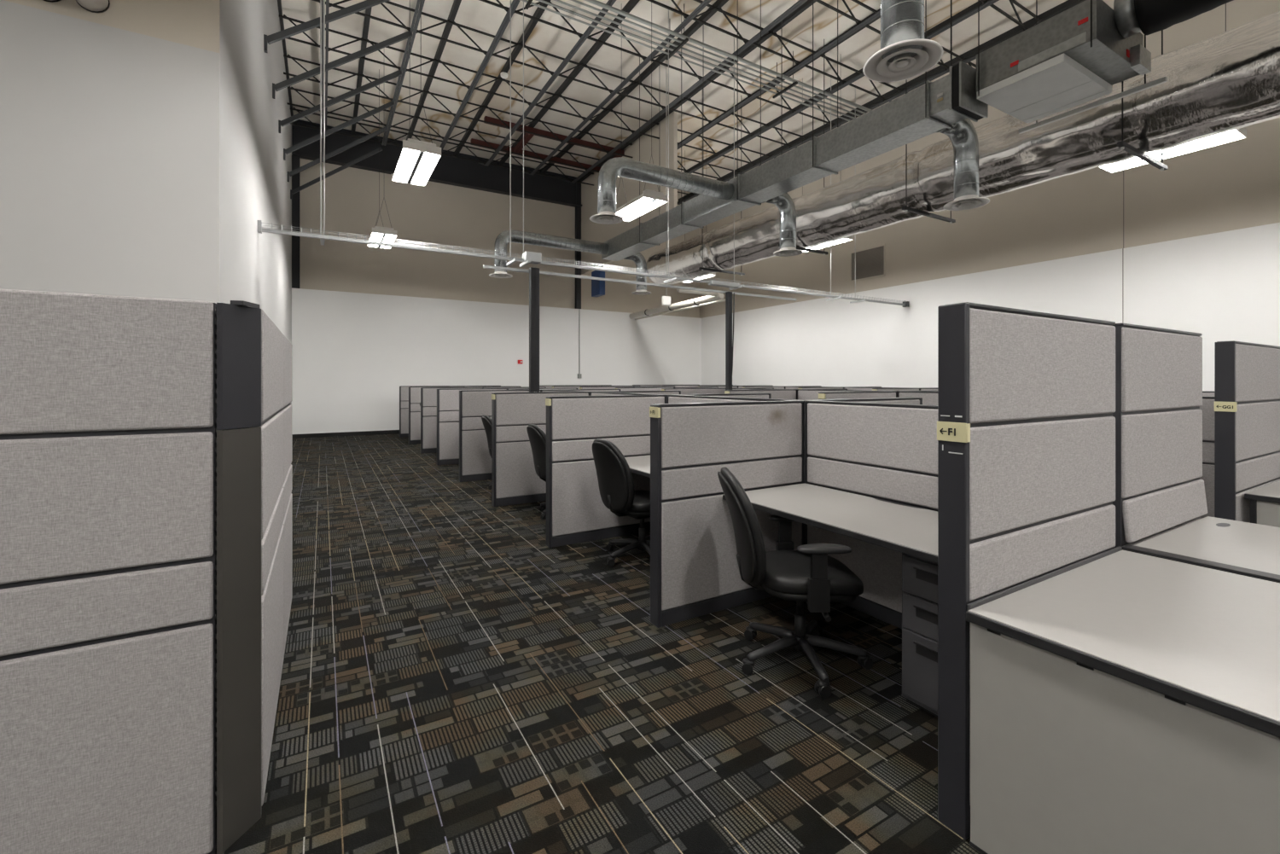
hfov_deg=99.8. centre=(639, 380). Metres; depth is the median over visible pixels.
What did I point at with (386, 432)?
baseboard
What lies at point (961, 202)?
diffuser
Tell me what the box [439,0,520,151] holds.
joist
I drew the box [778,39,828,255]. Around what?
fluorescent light
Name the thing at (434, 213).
wall
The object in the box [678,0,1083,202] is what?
joist
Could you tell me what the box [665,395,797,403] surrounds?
panel
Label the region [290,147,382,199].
brace
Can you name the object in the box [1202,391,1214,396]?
panel
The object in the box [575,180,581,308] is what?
trim
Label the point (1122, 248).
trim
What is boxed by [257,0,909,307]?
rail
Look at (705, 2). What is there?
joist
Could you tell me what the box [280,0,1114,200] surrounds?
ceiling
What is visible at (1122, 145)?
hanger
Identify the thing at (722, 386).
panel
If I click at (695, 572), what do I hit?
panel
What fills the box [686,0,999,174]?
joist
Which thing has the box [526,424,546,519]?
office chair
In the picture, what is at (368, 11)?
joist
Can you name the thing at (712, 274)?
fluorescent light
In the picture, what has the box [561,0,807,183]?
joist
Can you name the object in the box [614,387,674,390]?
panel
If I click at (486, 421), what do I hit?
office chair
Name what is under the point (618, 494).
office chair
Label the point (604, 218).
diffuser
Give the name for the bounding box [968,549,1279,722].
countertop
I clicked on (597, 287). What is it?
banner
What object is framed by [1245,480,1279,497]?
countertop
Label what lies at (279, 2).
edge angle
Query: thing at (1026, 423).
panel
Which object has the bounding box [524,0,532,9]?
hanger
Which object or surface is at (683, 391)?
panel
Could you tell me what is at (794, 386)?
panel
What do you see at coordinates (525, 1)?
conduit pipe
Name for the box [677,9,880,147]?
joist
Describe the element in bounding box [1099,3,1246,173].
fluorescent light
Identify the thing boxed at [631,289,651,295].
diffuser
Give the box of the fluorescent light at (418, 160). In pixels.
[391,0,441,186]
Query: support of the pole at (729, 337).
on the floor
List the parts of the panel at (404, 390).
post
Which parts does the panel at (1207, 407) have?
frame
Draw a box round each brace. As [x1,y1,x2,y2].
[263,0,389,52]
[272,30,412,98]
[278,69,401,133]
[283,100,394,160]
[287,126,387,182]
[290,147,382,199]
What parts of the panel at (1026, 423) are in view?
sign plate, post, frame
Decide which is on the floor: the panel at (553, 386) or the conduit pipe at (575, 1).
the panel at (553, 386)
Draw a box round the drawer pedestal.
[901,552,937,717]
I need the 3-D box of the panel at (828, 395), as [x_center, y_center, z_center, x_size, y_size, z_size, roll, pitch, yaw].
[2.778,0.795,6.806,1.411,1.310,0.097,0,0,-31]
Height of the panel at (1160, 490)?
1.700 m
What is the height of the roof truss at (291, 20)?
0.448 m
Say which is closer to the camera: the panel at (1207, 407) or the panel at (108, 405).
the panel at (108, 405)
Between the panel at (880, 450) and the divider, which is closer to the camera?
the divider
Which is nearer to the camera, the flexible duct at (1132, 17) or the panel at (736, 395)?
the flexible duct at (1132, 17)
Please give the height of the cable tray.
0.068 m
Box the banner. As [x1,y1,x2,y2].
[591,264,605,296]
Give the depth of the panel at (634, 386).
12.35 m
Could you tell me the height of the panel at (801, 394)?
1.310 m
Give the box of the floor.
[214,433,981,853]
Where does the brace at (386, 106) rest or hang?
attached to the wall at (256, 268)
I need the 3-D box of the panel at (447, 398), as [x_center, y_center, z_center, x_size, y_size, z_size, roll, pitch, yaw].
[-2.949,0.795,9.527,1.215,1.310,0.090,0,0,-31]
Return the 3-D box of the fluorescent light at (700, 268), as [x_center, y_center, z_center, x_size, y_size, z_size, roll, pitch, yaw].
[1.842,-4.445,11.998,1.270,4.110,0.044,0,0,-31]
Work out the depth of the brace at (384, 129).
12.22 m
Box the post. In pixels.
[215,300,261,853]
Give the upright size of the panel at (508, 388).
1.310 m
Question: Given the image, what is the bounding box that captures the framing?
[470,116,624,172]
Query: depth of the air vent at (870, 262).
13.88 m
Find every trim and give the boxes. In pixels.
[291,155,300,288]
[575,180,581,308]
[1122,169,1123,248]
[1122,248,1122,322]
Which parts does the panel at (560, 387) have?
frame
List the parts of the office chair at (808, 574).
backrest, leg, leg, armrest, leg, seat, leg, armrest, lever, leg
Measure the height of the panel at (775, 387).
1.310 m
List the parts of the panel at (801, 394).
frame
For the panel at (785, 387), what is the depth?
12.99 m
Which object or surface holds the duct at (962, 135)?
attached to the duct at (932, 107)
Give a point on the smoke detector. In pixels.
(504, 75)
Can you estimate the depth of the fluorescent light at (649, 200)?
8.63 m
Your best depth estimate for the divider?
2.08 m
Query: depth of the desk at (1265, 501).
3.37 m
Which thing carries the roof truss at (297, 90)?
attached to the joist at (705, 2)
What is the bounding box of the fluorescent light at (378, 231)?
[366,69,397,249]
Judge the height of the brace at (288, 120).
1.660 m
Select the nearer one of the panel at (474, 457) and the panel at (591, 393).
the panel at (591, 393)
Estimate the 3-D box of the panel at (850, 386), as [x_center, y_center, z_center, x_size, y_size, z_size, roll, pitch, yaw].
[5.056,0.795,12.215,1.227,1.310,0.090,0,0,-31]
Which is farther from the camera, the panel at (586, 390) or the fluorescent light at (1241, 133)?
the panel at (586, 390)
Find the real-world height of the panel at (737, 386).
1.310 m
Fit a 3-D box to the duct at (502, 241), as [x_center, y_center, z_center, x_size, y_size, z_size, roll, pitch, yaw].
[-1.869,-2.579,11.343,2.599,0.995,0.458,0,0,-31]
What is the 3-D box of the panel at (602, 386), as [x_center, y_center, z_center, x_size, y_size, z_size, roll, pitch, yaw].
[-0.599,0.795,14.012,0.088,1.310,1.749,0,0,-31]
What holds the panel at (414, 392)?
on the floor
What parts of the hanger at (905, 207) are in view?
rod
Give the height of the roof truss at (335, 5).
0.448 m
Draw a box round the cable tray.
[261,221,907,303]
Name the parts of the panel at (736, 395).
frame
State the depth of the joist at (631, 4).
11.14 m
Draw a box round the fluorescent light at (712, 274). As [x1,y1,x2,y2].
[681,150,715,282]
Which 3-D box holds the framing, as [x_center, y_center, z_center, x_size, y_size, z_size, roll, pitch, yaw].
[-1.766,-6.355,15.106,5.500,0.130,1.520,0,0,-31]
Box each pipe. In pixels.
[43,0,60,2]
[75,0,110,12]
[520,0,850,121]
[536,0,856,119]
[553,0,861,116]
[570,0,866,114]
[584,0,872,111]
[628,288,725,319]
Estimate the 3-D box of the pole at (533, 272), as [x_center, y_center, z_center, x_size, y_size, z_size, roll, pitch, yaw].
[-1.587,-0.485,8.077,0.136,2.400,0.093,0,0,-31]
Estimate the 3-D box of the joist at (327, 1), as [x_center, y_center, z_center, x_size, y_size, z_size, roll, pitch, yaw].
[-2.514,-6.185,4.344,0.100,0.387,21.838,0,0,-31]
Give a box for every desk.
[624,454,650,477]
[722,482,937,563]
[965,546,1279,853]
[1134,516,1279,575]
[1244,480,1279,527]
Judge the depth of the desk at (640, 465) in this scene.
4.58 m
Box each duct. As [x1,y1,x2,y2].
[488,229,609,278]
[589,157,735,224]
[601,0,988,261]
[621,252,651,295]
[646,11,1279,287]
[762,192,802,256]
[862,0,943,82]
[936,118,989,210]
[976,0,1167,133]
[1113,0,1233,38]
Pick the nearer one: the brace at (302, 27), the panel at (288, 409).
the panel at (288, 409)
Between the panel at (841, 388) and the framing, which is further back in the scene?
the framing
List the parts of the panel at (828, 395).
sign plate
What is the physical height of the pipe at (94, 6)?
0.178 m
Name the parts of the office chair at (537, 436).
backrest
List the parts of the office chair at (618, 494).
backrest, leg, leg, seat, leg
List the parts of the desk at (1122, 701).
trim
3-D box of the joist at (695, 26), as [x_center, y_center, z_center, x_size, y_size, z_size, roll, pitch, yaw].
[2.502,-6.494,7.354,0.080,0.108,21.930,0,0,-31]
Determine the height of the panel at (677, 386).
1.310 m
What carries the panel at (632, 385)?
on the floor
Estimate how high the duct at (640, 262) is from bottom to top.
1.030 m
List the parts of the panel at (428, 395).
post, frame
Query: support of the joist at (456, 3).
attached to the ceiling
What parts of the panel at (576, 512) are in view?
sign plate, post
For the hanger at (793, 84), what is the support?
hanging from the joist at (877, 14)
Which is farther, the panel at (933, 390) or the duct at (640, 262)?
the duct at (640, 262)
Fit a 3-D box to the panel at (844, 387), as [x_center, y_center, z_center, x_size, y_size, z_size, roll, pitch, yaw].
[4.910,0.795,11.165,0.088,1.310,1.749,0,0,-31]
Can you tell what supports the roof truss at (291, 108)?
attached to the joist at (705, 2)
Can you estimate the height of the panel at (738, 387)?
1.310 m
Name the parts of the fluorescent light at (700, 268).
rod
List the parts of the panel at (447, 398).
post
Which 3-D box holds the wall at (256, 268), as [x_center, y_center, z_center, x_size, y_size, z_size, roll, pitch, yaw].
[-6.103,-2.550,8.846,0.200,8.000,11.260,0,0,-31]
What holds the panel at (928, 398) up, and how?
on the floor
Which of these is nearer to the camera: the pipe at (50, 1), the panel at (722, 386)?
the pipe at (50, 1)
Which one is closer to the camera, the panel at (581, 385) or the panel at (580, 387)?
the panel at (580, 387)
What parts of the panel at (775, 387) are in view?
frame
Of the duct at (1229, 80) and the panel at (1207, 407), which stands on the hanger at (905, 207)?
the duct at (1229, 80)
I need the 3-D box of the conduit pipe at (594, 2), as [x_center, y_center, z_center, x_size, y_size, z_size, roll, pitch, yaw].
[1.231,-5.830,9.432,8.900,0.060,0.060,0,0,-31]
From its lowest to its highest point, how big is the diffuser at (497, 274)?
0.103 m
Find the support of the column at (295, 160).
attached to the wall at (434, 213)
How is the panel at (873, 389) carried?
on the floor
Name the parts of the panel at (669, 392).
frame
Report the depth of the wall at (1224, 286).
10.45 m
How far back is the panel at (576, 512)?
4.84 m
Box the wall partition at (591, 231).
[581,108,677,273]
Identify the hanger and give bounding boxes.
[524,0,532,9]
[665,3,688,59]
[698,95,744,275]
[772,51,797,98]
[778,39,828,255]
[901,79,955,223]
[1117,29,1167,170]
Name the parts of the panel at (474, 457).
post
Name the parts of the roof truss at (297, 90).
rod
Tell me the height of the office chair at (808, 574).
0.988 m
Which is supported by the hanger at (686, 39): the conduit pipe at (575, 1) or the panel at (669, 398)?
the conduit pipe at (575, 1)
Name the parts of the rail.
hanger rod, hanger rod, hanger rod, hanger rod, carrier rail, hanger rod, hanger rod, hanger rod, hanger rod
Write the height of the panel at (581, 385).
1.310 m
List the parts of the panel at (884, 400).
frame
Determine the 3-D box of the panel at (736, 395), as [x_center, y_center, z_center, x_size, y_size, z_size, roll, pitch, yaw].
[0.876,0.795,5.688,1.297,1.310,0.090,0,0,-31]
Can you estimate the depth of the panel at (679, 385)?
16.12 m
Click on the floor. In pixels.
(454, 680)
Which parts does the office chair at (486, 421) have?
backrest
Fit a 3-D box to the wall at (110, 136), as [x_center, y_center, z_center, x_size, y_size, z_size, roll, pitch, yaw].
[-5.020,-2.550,2.938,4.334,8.000,0.020,0,0,-31]
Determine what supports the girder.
on the column at (295, 160)
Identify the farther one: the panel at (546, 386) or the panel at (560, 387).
the panel at (546, 386)
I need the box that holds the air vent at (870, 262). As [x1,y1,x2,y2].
[849,244,885,282]
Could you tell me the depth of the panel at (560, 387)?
10.36 m
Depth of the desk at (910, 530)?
2.86 m
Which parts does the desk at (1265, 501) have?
trim, panel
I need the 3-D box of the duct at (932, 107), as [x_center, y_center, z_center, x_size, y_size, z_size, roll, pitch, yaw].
[1.337,-4.577,8.857,0.490,3.745,7.991,0,0,-31]
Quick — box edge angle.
[277,0,294,122]
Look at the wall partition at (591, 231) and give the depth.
14.61 m
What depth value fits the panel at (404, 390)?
13.76 m
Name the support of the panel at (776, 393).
on the floor
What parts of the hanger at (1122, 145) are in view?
rod, rod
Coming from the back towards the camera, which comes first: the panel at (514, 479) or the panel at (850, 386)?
the panel at (850, 386)
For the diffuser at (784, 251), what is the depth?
8.50 m
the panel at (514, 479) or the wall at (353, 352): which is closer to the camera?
the panel at (514, 479)
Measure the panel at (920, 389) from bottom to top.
1.310 m
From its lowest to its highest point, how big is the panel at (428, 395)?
1.310 m
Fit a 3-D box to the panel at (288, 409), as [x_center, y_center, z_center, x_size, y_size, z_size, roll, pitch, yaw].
[-2.113,0.604,3.159,0.088,1.692,0.896,0,0,-31]
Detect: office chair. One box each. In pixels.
[481,414,491,489]
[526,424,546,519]
[592,438,650,566]
[717,466,872,698]
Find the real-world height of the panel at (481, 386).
1.310 m
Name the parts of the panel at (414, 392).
post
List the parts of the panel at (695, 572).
sign plate, post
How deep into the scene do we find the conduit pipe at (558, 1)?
9.55 m
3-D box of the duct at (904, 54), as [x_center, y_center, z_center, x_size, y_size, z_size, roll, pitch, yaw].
[2.013,-3.190,2.828,0.458,2.375,1.829,0,0,-31]
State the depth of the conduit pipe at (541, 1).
9.59 m
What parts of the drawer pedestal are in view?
drawer, drawer, drawer, recessed pull, recessed pull, recessed pull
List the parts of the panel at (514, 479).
post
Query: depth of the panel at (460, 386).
14.74 m
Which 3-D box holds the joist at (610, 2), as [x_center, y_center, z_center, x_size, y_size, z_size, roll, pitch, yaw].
[0.845,-6.185,6.324,0.100,0.387,21.838,0,0,-31]
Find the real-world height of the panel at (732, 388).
1.310 m
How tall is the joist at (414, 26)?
0.387 m
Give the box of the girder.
[291,119,582,207]
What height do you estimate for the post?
1.702 m
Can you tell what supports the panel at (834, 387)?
on the floor
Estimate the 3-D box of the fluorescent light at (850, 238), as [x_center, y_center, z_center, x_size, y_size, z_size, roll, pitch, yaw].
[3.769,-4.682,11.230,0.444,3.736,1.248,0,0,-31]
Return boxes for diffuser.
[488,271,512,278]
[589,211,623,224]
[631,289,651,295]
[773,246,802,256]
[862,38,943,82]
[943,194,989,210]
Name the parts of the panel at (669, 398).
frame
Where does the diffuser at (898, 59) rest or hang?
attached to the duct at (904, 54)
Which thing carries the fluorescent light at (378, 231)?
hanging from the ceiling
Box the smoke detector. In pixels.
[500,71,507,78]
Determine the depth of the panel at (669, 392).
7.26 m
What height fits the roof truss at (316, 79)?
0.448 m
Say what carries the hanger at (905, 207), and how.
hanging from the ceiling
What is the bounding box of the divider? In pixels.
[1122,544,1279,582]
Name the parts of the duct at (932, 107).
hanger rod, hanger rod, hanger rod, hanger rod, hanger rod, hanger rod, hanger rod, hanger rod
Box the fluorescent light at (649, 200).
[616,0,668,221]
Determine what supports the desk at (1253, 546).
on the floor
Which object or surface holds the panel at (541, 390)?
on the floor
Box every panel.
[0,288,217,853]
[260,309,284,806]
[280,334,292,652]
[399,385,449,437]
[408,386,464,444]
[420,387,482,453]
[436,388,507,465]
[459,385,500,386]
[459,389,541,482]
[481,386,518,387]
[491,391,589,506]
[501,386,546,388]
[507,388,544,389]
[523,387,577,389]
[539,384,575,388]
[541,389,586,392]
[545,395,666,547]
[546,389,620,391]
[552,385,601,389]
[579,386,634,389]
[581,384,611,385]
[589,391,669,395]
[601,385,628,386]
[607,390,680,395]
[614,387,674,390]
[632,384,667,386]
[634,386,674,387]
[649,400,803,628]
[660,388,725,394]
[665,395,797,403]
[669,393,771,398]
[674,384,699,387]
[674,387,721,388]
[676,386,718,387]
[698,385,737,388]
[724,389,797,399]
[732,388,768,389]
[737,385,779,388]
[738,387,773,389]
[742,386,784,389]
[784,386,833,389]
[793,385,820,386]
[796,389,879,400]
[797,386,843,389]
[802,400,937,628]
[813,397,922,404]
[815,388,847,389]
[818,390,896,399]
[843,386,918,390]
[849,386,881,387]
[872,388,919,390]
[896,390,937,405]
[909,389,937,391]
[919,388,937,390]
[936,302,1115,839]
[1112,322,1207,548]
[1199,396,1214,517]
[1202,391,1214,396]
[1214,340,1279,523]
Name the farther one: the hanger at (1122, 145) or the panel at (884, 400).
the hanger at (1122, 145)
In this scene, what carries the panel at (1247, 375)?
on the floor
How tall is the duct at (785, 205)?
1.030 m
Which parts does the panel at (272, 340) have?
frame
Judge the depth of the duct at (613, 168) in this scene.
7.46 m
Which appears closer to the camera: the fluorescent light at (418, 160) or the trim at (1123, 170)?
the fluorescent light at (418, 160)
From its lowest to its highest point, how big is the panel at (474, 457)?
1.310 m
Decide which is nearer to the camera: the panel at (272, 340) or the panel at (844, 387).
the panel at (272, 340)
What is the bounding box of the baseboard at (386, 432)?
[292,430,399,438]
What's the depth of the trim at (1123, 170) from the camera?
9.46 m
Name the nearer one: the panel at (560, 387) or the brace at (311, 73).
the brace at (311, 73)
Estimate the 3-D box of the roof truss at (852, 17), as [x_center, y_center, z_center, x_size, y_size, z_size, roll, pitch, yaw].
[1.894,-6.235,8.046,12.765,0.448,0.070,0,0,-31]
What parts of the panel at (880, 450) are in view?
corner post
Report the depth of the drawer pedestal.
2.35 m
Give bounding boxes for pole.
[529,267,539,392]
[725,291,734,389]
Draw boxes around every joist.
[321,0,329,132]
[351,6,372,135]
[379,0,424,145]
[406,0,461,140]
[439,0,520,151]
[453,0,550,156]
[478,0,616,166]
[499,0,639,165]
[521,0,711,174]
[540,0,728,174]
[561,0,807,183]
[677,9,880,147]
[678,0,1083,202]
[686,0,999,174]
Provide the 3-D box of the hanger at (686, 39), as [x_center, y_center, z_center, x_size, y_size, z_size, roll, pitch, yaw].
[0.642,-6.095,9.387,0.040,0.680,0.640,0,0,-31]
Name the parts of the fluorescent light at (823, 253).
rod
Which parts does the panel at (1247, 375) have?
post, sign plate, frame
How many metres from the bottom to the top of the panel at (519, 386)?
1.310 m
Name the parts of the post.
slotted rail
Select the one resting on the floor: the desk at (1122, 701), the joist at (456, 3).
the desk at (1122, 701)
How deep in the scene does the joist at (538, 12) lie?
11.15 m
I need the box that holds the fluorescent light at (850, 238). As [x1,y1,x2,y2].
[802,235,853,252]
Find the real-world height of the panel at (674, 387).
1.310 m
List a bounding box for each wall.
[0,0,220,303]
[219,0,291,404]
[291,124,699,318]
[291,288,701,434]
[699,0,1279,391]

